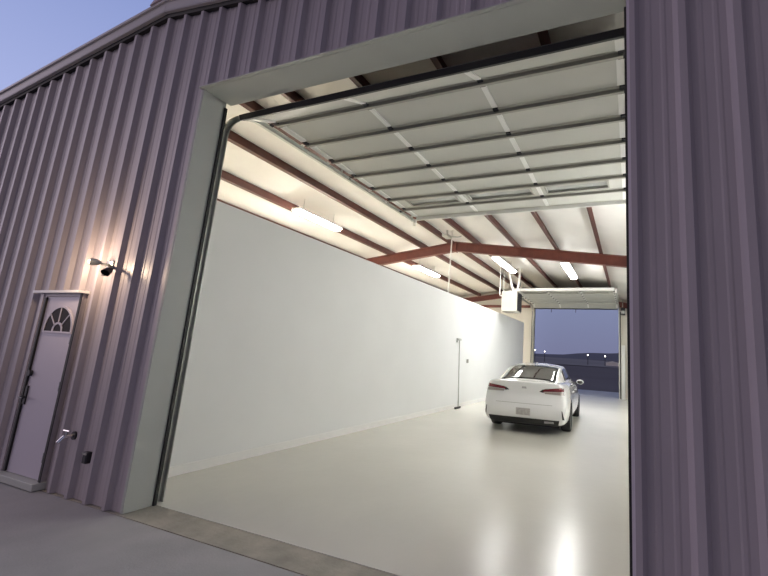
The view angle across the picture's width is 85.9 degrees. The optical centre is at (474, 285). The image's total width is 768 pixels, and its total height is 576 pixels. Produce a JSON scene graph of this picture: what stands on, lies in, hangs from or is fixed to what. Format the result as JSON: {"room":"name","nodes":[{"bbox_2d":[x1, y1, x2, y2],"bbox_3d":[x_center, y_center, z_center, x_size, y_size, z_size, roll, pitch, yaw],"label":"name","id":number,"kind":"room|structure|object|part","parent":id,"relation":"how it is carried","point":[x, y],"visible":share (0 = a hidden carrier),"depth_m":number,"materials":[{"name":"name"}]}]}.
{"room":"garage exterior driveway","nodes":[
{"label":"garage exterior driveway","id":0,"kind":"room"},
{"bbox_2d":[0,389,629,575],"bbox_3d":[-0.727,3.436,9.952,18.000,0.200,31.800,-1,-11,21],"label":"floor","id":1,"kind":"structure","parent":0,"point":[451,492],"depth_m":3.94,"materials":[{"name":"grey concrete"}]},
{"bbox_2d":[157,116,416,503],"bbox_3d":[-2.187,-0.005,6.398,0.120,5.164,4.470,-1,-11,21],"label":"door track","id":2,"kind":"object","parent":1,"relation":"on","point":[229,124],"visible":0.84,"depth_m":4.45,"materials":[{"name":"metal"}]},
{"bbox_3d":[-2.993,0.209,4.290,0.045,3.920,0.060,-1,-11,21],"label":"vertical rail","id":3,"kind":"part","parent":2,"relation":"part of","materials":[{"name":"metal"}]},
{"bbox_3d":[-2.800,-1.902,4.850,0.045,0.453,0.453,-1,-11,21],"label":"curved rail","id":4,"kind":"part","parent":2,"relation":"part of","materials":[{"name":"metal"}]},
{"bbox_3d":[-1.996,-1.720,6.920,0.045,0.120,3.986,-1,-11,21],"label":"horizontal rail","id":5,"kind":"part","parent":2,"relation":"part of","materials":[{"name":"metal"}]},
{"bbox_2d":[239,27,625,220],"bbox_3d":[-0.022,-1.761,5.955,4.310,0.338,4.268,-1,-11,21],"label":"garage door","id":6,"kind":"structure","parent":2,"relation":"attached to","point":[540,128],"depth_m":5.19,"materials":[{"name":"paint"}]},
{"bbox_2d":[454,338,461,408],"bbox_3d":[-0.499,2.697,12.341,0.160,2.110,0.390,-1,-11,21],"label":"pole","id":7,"kind":"object","parent":1,"relation":"on","point":[459,339],"visible":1,"depth_m":12.39,"materials":[{"name":"metal"}]},
{"bbox_2d":[510,283,533,362],"bbox_3d":[2.216,2.439,18.779,0.120,5.164,4.470,-1,-11,21],"label":"door track","id":8,"kind":"object","parent":1,"relation":"on","point":[510,283],"visible":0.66,"depth_m":20.74,"materials":[{"name":"metal"}]},
{"bbox_3d":[2.967,3.449,20.665,0.045,3.920,0.060,-1,-11,21],"label":"vertical rail","id":9,"kind":"part","parent":8,"relation":"part of","materials":[{"name":"grey metal"}]},
{"bbox_2d":[485,363,583,430],"bbox_3d":[1.804,2.884,10.958,2.200,1.520,4.846,0,-11,18],"label":"car","id":10,"kind":"object","parent":1,"relation":"on","point":[535,394],"visible":1,"depth_m":8.84,"materials":[{"name":"white paint"}]},
{"bbox_2d":[487,383,508,390],"bbox_3d":[0.613,2.329,9.283,0.593,0.165,0.654,-1,-11,21],"label":"tail lamp","id":11,"kind":"object","parent":10,"relation":"attached to","point":[491,386],"depth_m":8.98,"materials":[{"name":"red plastic"}]},
{"bbox_3d":[1.054,2.723,8.669,0.310,0.145,0.042,0,-11,18],"label":"licence plate","id":12,"kind":"part","parent":10,"relation":"part of","materials":[{"name":"white metal"}]},
{"bbox_2d":[489,414,558,426],"bbox_3d":[1.073,2.943,8.726,1.540,0.145,0.167,0,-11,18],"label":"diffuser","id":13,"kind":"object","parent":10,"relation":"attached to","point":[552,422],"depth_m":8.67,"materials":[{"name":"black plastic"}]},
{"bbox_2d":[540,388,567,395],"bbox_3d":[1.782,2.329,8.909,0.541,0.165,0.689,-1,-11,21],"label":"tail lamp","id":14,"kind":"object","parent":10,"relation":"attached to","point":[543,391],"depth_m":8.62,"materials":[{"name":"red plastic"}]},
{"bbox_2d":[573,380,583,383],"bbox_3d":[2.991,2.780,11.537,0.294,0.130,0.137,-1,-11,21],"label":"mirror","id":15,"kind":"object","parent":10,"relation":"attached to","point":[578,381],"depth_m":11.48,"materials":[{"name":"white plastic"}]},
{"bbox_2d":[615,289,620,398],"bbox_3d":[6.168,2.670,17.193,0.120,4.602,4.470,-1,-11,21],"label":"door track","id":16,"kind":"object","parent":1,"relation":"on","point":[617,296],"visible":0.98,"depth_m":19.09,"materials":[{"name":"metal"}]},
{"bbox_2d":[514,287,617,312],"bbox_3d":[4.296,0.747,18.256,4.125,0.502,4.269,-1,-11,21],"label":"garage door","id":17,"kind":"structure","parent":16,"relation":"attached to","point":[541,298],"depth_m":18.39,"materials":[{"name":"paint"}]},
{"bbox_3d":[6.920,3.403,19.133,0.045,3.920,0.060,-1,-11,21],"label":"vertical rail","id":18,"kind":"part","parent":16,"relation":"part of","materials":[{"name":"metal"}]},
{"bbox_2d":[621,345,625,399],"bbox_3d":[7.050,4.103,18.964,0.165,2.500,0.150,-1,-11,21],"label":"post","id":19,"kind":"object","parent":1,"relation":"on","point":[622,346],"visible":0.97,"depth_m":18.91,"materials":[{"name":"white metal"}]},
{"bbox_2d":[170,201,523,466],"bbox_3d":[-0.685,2.015,12.282,0.120,3.410,17.220,-1,-11,21],"label":"wall partition","id":20,"kind":"structure","parent":0,"point":[296,335],"depth_m":6.78,"materials":[{"name":"white paint"}]},
{"bbox_2d":[168,397,485,477],"bbox_3d":[-0.710,3.636,11.979,0.018,0.115,17.200,-1,-11,21],"label":"baseboard","id":21,"kind":"structure","parent":20,"relation":"attached to","point":[228,458],"depth_m":6.28,"materials":[{"name":"white paint"}]},
{"bbox_2d":[0,0,767,575],"bbox_3d":[-3.756,-0.586,4.470,15.600,5.460,0.215,-1,-11,21],"label":"wall","id":22,"kind":"structure","parent":0,"point":[94,161],"depth_m":2.73,"materials":[{"name":"metal"}]},
{"bbox_2d":[0,290,89,491],"bbox_3d":[-4.772,1.084,4.460,0.935,2.058,0.210,-1,-11,21],"label":"door","id":23,"kind":"structure","parent":22,"relation":"in","point":[28,457],"depth_m":4.40,"materials":[{"name":"paint"}]},
{"bbox_3d":[-4.798,2.057,4.248,0.840,0.070,0.160,-1,-11,21],"label":"sill","id":24,"kind":"part","parent":23,"relation":"part of","materials":[{"name":"paint"}]},
{"bbox_3d":[-4.998,1.222,4.454,0.106,0.200,0.071,-1,-11,21],"label":"lever handle","id":25,"kind":"part","parent":23,"relation":"part of","materials":[{"name":"grey metal"}]},
{"bbox_2d":[56,429,76,443],"bbox_3d":[-4.094,1.516,4.031,0.100,0.126,0.142,-1,-11,21],"label":"tap","id":26,"kind":"object","parent":22,"relation":"attached to","point":[73,435],"visible":0.99,"depth_m":4.03,"materials":[{"name":"silver metal"}]},
{"bbox_3d":[-4.096,1.541,4.027,0.032,0.075,0.142,-1,-11,21],"label":"spout","id":27,"kind":"part","parent":26,"relation":"part of","materials":[{"name":"silver metal"}]},
{"bbox_2d":[0,0,167,110],"bbox_3d":[-7.342,-2.809,6.197,7.712,1.231,0.125,-1,-11,21],"label":"trim","id":28,"kind":"structure","parent":22,"relation":"attached to","point":[141,24],"depth_m":5.38,"materials":[{"name":"grey paint"}]},
{"bbox_2d":[81,451,91,463],"bbox_3d":[-3.790,1.685,3.925,0.072,0.110,0.056,-1,-11,21],"label":"outlet","id":29,"kind":"object","parent":22,"relation":"attached to","point":[86,458],"visible":0.92,"depth_m":3.91,"materials":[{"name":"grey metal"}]},
{"bbox_2d":[88,258,114,275],"bbox_3d":[-3.934,-0.186,4.268,0.360,0.200,0.160,-1,-11,21],"label":"floodlight","id":30,"kind":"object","parent":22,"relation":"attached to","point":[108,270],"visible":1,"depth_m":4.27,"materials":[{"name":"metal"}]},
{"bbox_3d":[-3.938,-0.211,4.348,0.120,0.110,0.027,-1,-11,21],"label":"plate","id":31,"kind":"part","parent":30,"relation":"part of","materials":[{"name":"metal"}]},
{"bbox_2d":[120,89,225,513],"bbox_3d":[-3.034,-0.011,4.133,0.036,4.292,0.266,-1,-11,21],"label":"trim","id":32,"kind":"structure","parent":22,"relation":"attached to","point":[141,479],"depth_m":4.06,"materials":[{"name":"paint"}]},
{"bbox_2d":[152,108,227,505],"bbox_3d":[-2.965,0.048,4.237,0.016,4.220,0.030,-1,-11,21],"label":"seal","id":33,"kind":"object","parent":22,"relation":"attached to","point":[181,354],"visible":1,"depth_m":4.18,"materials":[{"name":"black rubber"}]},
{"bbox_2d":[165,0,266,19],"bbox_3d":[-0.068,-2.882,3.376,7.884,1.253,0.125,-1,-11,21],"label":"trim","id":34,"kind":"structure","parent":22,"relation":"attached to","point":[175,9],"depth_m":4.66,"materials":[{"name":"grey paint"}]},
{"bbox_2d":[199,0,625,105],"bbox_3d":[-0.879,-2.143,3.726,4.394,0.014,0.352,-1,-11,21],"label":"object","id":35,"kind":"structure","parent":22,"relation":"attached to","point":[510,19],"depth_m":3.57,"materials":[{"name":"paint"}]},
{"bbox_2d":[624,7,632,575],"bbox_3d":[1.023,-0.002,2.669,0.016,4.220,0.072,-1,-11,21],"label":"seal","id":36,"kind":"object","parent":22,"relation":"attached to","point":[625,34],"visible":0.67,"depth_m":2.60,"materials":[{"name":"black rubber"}]},
{"bbox_2d":[626,0,635,575],"bbox_3d":[1.020,-0.057,2.562,0.056,4.292,0.266,-1,-11,21],"label":"trim","id":37,"kind":"structure","parent":22,"relation":"attached to","point":[627,1],"depth_m":2.41,"materials":[{"name":"grey paint"}]},
{"bbox_2d":[217,11,626,299],"bbox_3d":[-0.381,-1.133,13.195,15.600,1.228,18.280,-1,-11,21],"label":"ceiling","id":38,"kind":"structure","parent":0,"point":[570,229],"depth_m":10.28,"materials":[{"name":"white metal"}]},
{"bbox_2d":[150,0,161,5],"bbox_3d":[-0.448,-1.808,13.279,0.520,0.109,18.420,-1,-11,21],"label":"ridge cap","id":39,"kind":"object","parent":38,"relation":"attached to","point":[154,1],"visible":0.13,"depth_m":4.90,"materials":[{"name":"grey paint"}]},
{"bbox_2d":[292,200,341,230],"bbox_3d":[-3.921,-1.798,10.166,0.260,0.400,1.500,-1,-11,21],"label":"strip light","id":40,"kind":"object","parent":38,"relation":"hanging from","point":[301,211],"visible":1,"depth_m":9.98,"materials":[{"name":"white plastic"}]},
{"bbox_2d":[293,209,340,230],"bbox_3d":[-3.931,-1.626,10.136,0.240,0.050,1.460,-1,-11,21],"label":"diffuser","id":41,"kind":"object","parent":40,"relation":"attached to","point":[303,212],"depth_m":10.02,"materials":[{"name":"white plastic"}]},
{"bbox_2d":[217,199,459,296],"bbox_3d":[-4.019,-0.900,14.594,0.150,0.202,18.010,-1,-11,21],"label":"purlin","id":42,"kind":"structure","parent":38,"relation":"attached to","point":[217,199],"depth_m":12.01,"materials":[{"name":"metal"}]},
{"bbox_2d":[221,170,480,295],"bbox_3d":[-2.844,-1.074,14.171,0.150,0.202,18.010,-1,-11,21],"label":"purlin","id":43,"kind":"structure","parent":38,"relation":"attached to","point":[225,176],"depth_m":9.81,"materials":[{"name":"metal"}]},
{"bbox_2d":[227,130,502,292],"bbox_3d":[-1.623,-1.255,13.730,0.150,0.202,18.010,-1,-11,21],"label":"purlin","id":44,"kind":"structure","parent":38,"relation":"attached to","point":[234,138],"depth_m":9.20,"materials":[{"name":"metal"}]},
{"bbox_2d":[239,101,519,287],"bbox_3d":[-0.711,-1.389,13.402,0.150,0.202,18.010,-1,-11,21],"label":"purlin","id":45,"kind":"structure","parent":38,"relation":"attached to","point":[251,106],"depth_m":9.84,"materials":[{"name":"metal"}]},
{"bbox_2d":[281,91,534,287],"bbox_3d":[0.107,-1.361,13.077,0.150,0.220,18.010,-1,-11,21],"label":"purlin","id":46,"kind":"structure","parent":38,"relation":"attached to","point":[292,96],"depth_m":11.42,"materials":[{"name":"metal"}]},
{"bbox_2d":[413,264,439,276],"bbox_3d":[-1.826,-0.696,15.680,0.260,0.400,1.800,-1,-11,21],"label":"strip light","id":47,"kind":"object","parent":38,"relation":"hanging from","point":[419,267],"visible":0.9,"depth_m":15.48,"materials":[{"name":"white plastic"}]},
{"bbox_2d":[438,229,461,238],"bbox_3d":[-0.722,-1.551,11.687,0.483,0.230,0.765,-1,-11,21],"label":"junction box","id":48,"kind":"object","parent":38,"relation":"attached to","point":[446,236],"visible":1,"depth_m":11.85,"materials":[{"name":"metal"}]},
{"bbox_2d":[448,230,452,292],"bbox_3d":[-0.727,-0.725,12.255,0.061,1.964,0.064,-1,-11,21],"label":"pipe","id":49,"kind":"object","parent":38,"relation":"hanging from","point":[451,230],"visible":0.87,"depth_m":12.23,"materials":[{"name":"white plastic"}]},
{"bbox_2d":[349,75,558,287],"bbox_3d":[1.365,-1.202,12.555,0.150,0.220,18.010,-1,-11,21],"label":"purlin","id":50,"kind":"structure","parent":38,"relation":"attached to","point":[359,81],"depth_m":10.87,"materials":[{"name":"metal"}]},
{"bbox_2d":[491,256,516,272],"bbox_3d":[1.120,-0.881,14.568,0.260,0.400,2.300,-1,-11,21],"label":"strip light","id":51,"kind":"object","parent":38,"relation":"hanging from","point":[498,259],"visible":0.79,"depth_m":14.28,"materials":[{"name":"white plastic"}]},
{"bbox_2d":[430,56,582,287],"bbox_3d":[2.513,-1.056,12.079,0.150,0.220,18.010,-1,-11,21],"label":"purlin","id":52,"kind":"structure","parent":38,"relation":"attached to","point":[438,62],"depth_m":9.43,"materials":[{"name":"metal"}]},
{"bbox_2d":[499,266,521,312],"bbox_3d":[1.520,0.151,16.496,0.809,1.930,0.726,-1,-11,21],"label":"heater","id":53,"kind":"object","parent":38,"relation":"hanging from","point":[511,302],"visible":0.94,"depth_m":16.12,"materials":[{"name":"grey paint"}]},
{"bbox_2d":[517,293,521,311],"bbox_3d":[1.848,0.693,16.263,0.040,0.720,0.660,-1,-11,21],"label":"grille","id":54,"kind":"object","parent":53,"relation":"attached to","point":[519,296],"depth_m":16.24,"materials":[{"name":"grey metal"}]},
{"bbox_2d":[560,262,577,278],"bbox_3d":[3.230,-0.627,13.586,0.260,0.400,2.300,-1,-11,21],"label":"strip light","id":55,"kind":"object","parent":38,"relation":"hanging from","point":[567,266],"visible":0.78,"depth_m":13.27,"materials":[{"name":"white plastic"}]},
{"bbox_2d":[537,30,610,287],"bbox_3d":[3.669,-0.909,11.599,0.150,0.220,18.010,-1,-11,21],"label":"purlin","id":56,"kind":"structure","parent":38,"relation":"attached to","point":[544,38],"depth_m":8.68,"materials":[{"name":"metal"}]},
{"bbox_2d":[461,287,627,398],"bbox_3d":[2.737,2.772,21.124,15.600,5.385,0.100,-1,-11,21],"label":"wall","id":57,"kind":"structure","parent":0,"point":[525,316],"depth_m":21.08,"materials":[{"name":"white paint"}]},
{"bbox_2d":[481,305,530,307],"bbox_3d":[-0.715,1.175,22.656,7.890,0.130,0.138,-1,-11,21],"label":"beam","id":58,"kind":"structure","parent":57,"relation":"attached to","point":[486,306],"depth_m":21.86,"materials":[{"name":"red metal"}]},
{"bbox_2d":[533,309,535,362],"bbox_3d":[3.098,3.268,20.863,0.030,4.360,0.180,-1,-11,21],"label":"trim","id":59,"kind":"structure","parent":57,"relation":"attached to","point":[534,309],"depth_m":20.97,"materials":[{"name":"paint"}]},
{"bbox_2d":[621,300,624,314],"bbox_3d":[7.184,1.074,19.393,0.200,0.720,0.415,-1,-11,21],"label":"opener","id":60,"kind":"object","parent":57,"relation":"attached to","point":[622,309],"visible":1,"depth_m":19.18,"materials":[{"name":"grey metal"}]},
{"label":"outside","id":61,"kind":"structure","parent":0,"visible":0},
{"bbox_2d":[539,356,618,392],"bbox_3d":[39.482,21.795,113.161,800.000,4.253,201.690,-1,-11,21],"label":"ground","id":62,"kind":"structure","parent":61,"point":[594,378],"depth_m":44.73,"materials":[{"name":"grey asphalt"}]},
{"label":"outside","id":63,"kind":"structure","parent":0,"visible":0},
{"bbox_2d":[534,356,618,367],"bbox_3d":[39.053,21.869,112.052,600.000,2.420,88.000,-1,-11,21],"label":"field","id":64,"kind":"structure","parent":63,"point":[550,360],"depth_m":87.54,"materials":[{"name":"green plant"}]},
{"bbox_2d":[606,361,618,365],"bbox_3d":[27.123,15.406,78.692,2.600,0.950,2.200,-1,-11,21],"label":"shed","id":65,"kind":"object","parent":64,"relation":"on","point":[611,363],"visible":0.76,"depth_m":77.77,"materials":[{"name":"white"}]},
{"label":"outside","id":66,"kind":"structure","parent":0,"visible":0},
{"bbox_2d":[534,353,618,360],"bbox_3d":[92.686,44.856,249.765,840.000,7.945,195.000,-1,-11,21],"label":"hills","id":67,"kind":"structure","parent":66,"point":[596,356],"depth_m":218.93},
{"bbox_3d":[4.981,1.443,10.624,0.100,4.593,18.020,-1,-11,21],"label":"wall","id":68,"kind":"structure","parent":0,"visible":0},
{"bbox_2d":[365,242,626,267],"bbox_3d":[-1.419,-0.737,13.182,13.625,1.303,0.180,-1,-11,21],"label":"rafter","id":69,"kind":"object","parent":68,"relation":"attached to","point":[476,248],"visible":0.57,"depth_m":12.29,"materials":[{"name":"red metal"}]},
{"bbox_2d":[463,293,626,308],"bbox_3d":[1.814,0.896,21.476,13.625,1.263,0.180,-1,-11,21],"label":"rafter","id":70,"kind":"object","parent":68,"relation":"attached to","point":[492,296],"visible":0.02,"depth_m":21.91,"materials":[{"name":"red metal"}]}
]}

